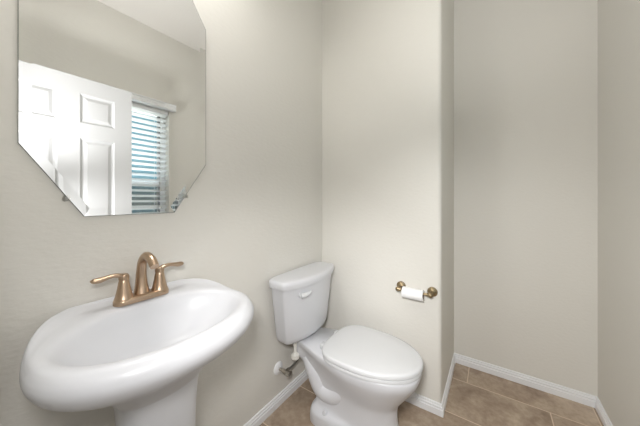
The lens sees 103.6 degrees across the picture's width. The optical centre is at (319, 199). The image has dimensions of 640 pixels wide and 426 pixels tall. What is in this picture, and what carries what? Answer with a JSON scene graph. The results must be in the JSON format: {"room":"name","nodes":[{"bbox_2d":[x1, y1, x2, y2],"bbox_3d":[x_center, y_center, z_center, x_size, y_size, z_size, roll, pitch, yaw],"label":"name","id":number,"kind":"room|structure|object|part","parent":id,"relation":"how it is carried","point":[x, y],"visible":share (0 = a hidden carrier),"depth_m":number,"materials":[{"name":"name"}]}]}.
{"room":"bathroom","nodes":[
{"label":"bathroom","id":0,"kind":"room"},
{"bbox_2d":[0,0,321,425],"bbox_3d":[-0.639,-0.176,0.988,0.120,2.742,3.508,0,0,34],"label":"wall","id":1,"kind":"structure","parent":0,"point":[252,215],"depth_m":1.15,"materials":[{"name":"white paint"}]},
{"bbox_2d":[18,0,205,216],"bbox_3d":[-0.640,-0.439,0.872,0.011,0.984,0.522,0,0,34],"label":"wall mirror","id":2,"kind":"object","parent":1,"relation":"attached to","point":[112,93],"visible":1,"depth_m":0.82,"materials":[{"name":"white mirror"}]},
{"bbox_2d":[243,369,307,425],"bbox_3d":[-0.406,1.163,1.211,0.013,0.064,1.515,0,0,34],"label":"baseboard","id":3,"kind":"structure","parent":1,"relation":"attached to","point":[267,410],"depth_m":1.44,"materials":[{"name":"white paint"}]},
{"bbox_2d":[274,342,299,376],"bbox_3d":[-0.173,0.906,1.462,0.115,0.219,0.155,0,0,34],"label":"water supply valve","id":4,"kind":"object","parent":1,"relation":"attached to","point":[278,368],"visible":0.99,"depth_m":1.44,"materials":[{"name":"white paint"}]},
{"bbox_3d":[-0.238,0.980,1.456,0.014,0.072,0.072,0,0,34],"label":"wall plate","id":5,"kind":"part","parent":4,"relation":"part of","materials":[{"name":"white paint"}]},
{"bbox_2d":[322,0,453,402],"bbox_3d":[0.502,-0.176,1.847,0.792,2.742,0.561,0,0,34],"label":"wall","id":6,"kind":"structure","parent":0,"point":[388,65],"depth_m":1.57,"materials":[{"name":"white paint"}]},
{"bbox_2d":[395,281,437,297],"bbox_3d":[0.539,0.521,1.433,0.228,0.054,0.080,0,0,34],"label":"toilet paper holder","id":7,"kind":"object","parent":6,"relation":"attached to","point":[431,292],"visible":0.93,"depth_m":1.41,"materials":[{"name":"gold metal"}]},
{"bbox_3d":[0.468,0.521,1.482,0.054,0.054,0.080,0,0,34],"label":"post","id":8,"kind":"part","parent":7,"relation":"part of","materials":[{"name":"gold metal"}]},
{"bbox_2d":[401,286,424,301],"bbox_3d":[0.521,0.531,1.414,0.113,0.061,0.061,0,0,34],"label":"toilet paper roll","id":9,"kind":"object","parent":7,"relation":"on","point":[406,292],"visible":0.94,"depth_m":1.39,"materials":[{"name":"white paper"}]},
{"bbox_3d":[0.611,0.521,1.384,0.054,0.054,0.080,0,0,34],"label":"post","id":10,"kind":"part","parent":7,"relation":"part of","materials":[{"name":"gold metal"}]},
{"bbox_2d":[405,392,442,417],"bbox_3d":[0.345,1.163,1.607,0.805,0.064,0.013,0,0,34],"label":"baseboard","id":11,"kind":"structure","parent":6,"relation":"attached to","point":[425,403],"depth_m":1.43,"materials":[{"name":"white paint"}]},
{"bbox_2d":[441,353,455,416],"bbox_3d":[0.830,1.163,1.615,0.013,0.064,0.574,0,0,34],"label":"baseboard","id":12,"kind":"structure","parent":6,"relation":"attached to","point":[450,375],"depth_m":1.56,"materials":[{"name":"white paint"}]},
{"bbox_2d":[260,363,603,425],"bbox_3d":[0.055,1.245,0.513,1.803,0.100,3.508,0,0,34],"label":"floor","id":13,"kind":"structure","parent":0,"point":[475,397],"depth_m":1.43,"materials":[{"name":"brown tile"}]},
{"bbox_2d":[19,278,253,425],"bbox_3d":[-0.464,0.756,0.744,0.442,0.878,0.548,0,0,34],"label":"pedestal sink","id":14,"kind":"object","parent":13,"relation":"on","point":[144,360],"visible":0.99,"depth_m":0.66,"materials":[{"name":"white ceramic"}]},
{"bbox_2d":[90,252,183,306],"bbox_3d":[-0.563,0.249,0.817,0.132,0.157,0.266,0,0,34],"label":"faucet","id":15,"kind":"object","parent":14,"relation":"on","point":[124,296],"visible":1,"depth_m":0.82,"materials":[{"name":"brown metal"}]},
{"bbox_3d":[-0.637,0.238,0.760,0.026,0.020,0.088,0,0,34],"label":"lever","id":16,"kind":"part","parent":15,"relation":"part of","materials":[{"name":"brown metal"}]},
{"bbox_3d":[-0.617,0.275,0.791,0.051,0.082,0.051,0,0,34],"label":"handle","id":17,"kind":"part","parent":15,"relation":"part of","materials":[{"name":"brown metal"}]},
{"bbox_3d":[-0.588,0.319,0.834,0.054,0.018,0.158,0,0,34],"label":"plate","id":18,"kind":"part","parent":15,"relation":"part of","materials":[{"name":"brown metal"}]},
{"bbox_3d":[-0.561,0.245,0.816,0.128,0.148,0.047,0,0,34],"label":"spout","id":19,"kind":"part","parent":15,"relation":"part of","materials":[{"name":"brown metal"}]},
{"bbox_3d":[-0.558,0.275,0.876,0.051,0.082,0.051,0,0,34],"label":"handle","id":20,"kind":"part","parent":15,"relation":"part of","materials":[{"name":"brown metal"}]},
{"bbox_3d":[-0.536,0.238,0.907,0.026,0.020,0.088,0,0,34],"label":"lever","id":21,"kind":"part","parent":15,"relation":"part of","materials":[{"name":"brown metal"}]},
{"bbox_2d":[269,262,422,425],"bbox_3d":[0.154,0.813,1.357,0.753,0.764,0.500,0,0,34],"label":"toilet","id":22,"kind":"object","parent":13,"relation":"on","point":[359,375],"visible":1,"depth_m":1.30,"materials":[{"name":"white ceramic"}]},
{"bbox_3d":[-0.077,0.636,1.516,0.172,0.322,0.474,0,0,34],"label":"tank","id":23,"kind":"part","parent":22,"relation":"part of","materials":[{"name":"white ceramic"}]},
{"bbox_3d":[-0.074,0.454,1.514,0.198,0.046,0.500,0,0,34],"label":"tank lid","id":24,"kind":"part","parent":22,"relation":"part of","materials":[{"name":"white ceramic"}]},
{"bbox_3d":[-0.078,0.518,1.367,0.076,0.027,0.038,0,0,-41],"label":"flush lever","id":25,"kind":"part","parent":22,"relation":"part of","materials":[{"name":"white plastic"}]},
{"bbox_3d":[0.161,1.001,1.360,0.726,0.388,0.363,0,0,34],"label":"bowl","id":26,"kind":"part","parent":22,"relation":"part of","materials":[{"name":"white ceramic"}]},
{"bbox_3d":[0.272,0.795,1.284,0.471,0.017,0.384,0,0,34],"label":"seat","id":27,"kind":"part","parent":22,"relation":"part of","materials":[{"name":"white plastic"}]},
{"bbox_3d":[0.270,0.771,1.285,0.480,0.024,0.388,0,0,34],"label":"seat lid","id":28,"kind":"part","parent":22,"relation":"part of","materials":[{"name":"white plastic"}]},
{"bbox_2d":[454,0,597,396],"bbox_3d":[1.062,-0.176,1.876,1.683,2.742,0.120,0,0,34],"label":"wall","id":29,"kind":"structure","parent":0,"point":[526,71],"depth_m":1.62,"materials":[{"name":"white paint"}]},
{"bbox_2d":[455,353,596,407],"bbox_3d":[1.285,1.163,1.643,0.731,0.064,0.013,0,0,34],"label":"baseboard","id":30,"kind":"structure","parent":29,"relation":"attached to","point":[587,399],"depth_m":1.60,"materials":[{"name":"white paint"}]},
{"bbox_2d":[598,0,639,425],"bbox_3d":[0.699,-0.176,-0.001,0.160,2.742,3.388,0,0,34],"label":"wall","id":31,"kind":"structure","parent":0,"point":[618,20],"depth_m":1.19,"materials":[{"name":"white paint"}]},
{"bbox_2d":[595,397,612,425],"bbox_3d":[0.998,1.163,0.589,0.013,0.064,2.076,0,0,34],"label":"baseboard","id":32,"kind":"structure","parent":31,"relation":"attached to","point":[599,408],"depth_m":1.35,"materials":[{"name":"white paint"}]}
]}

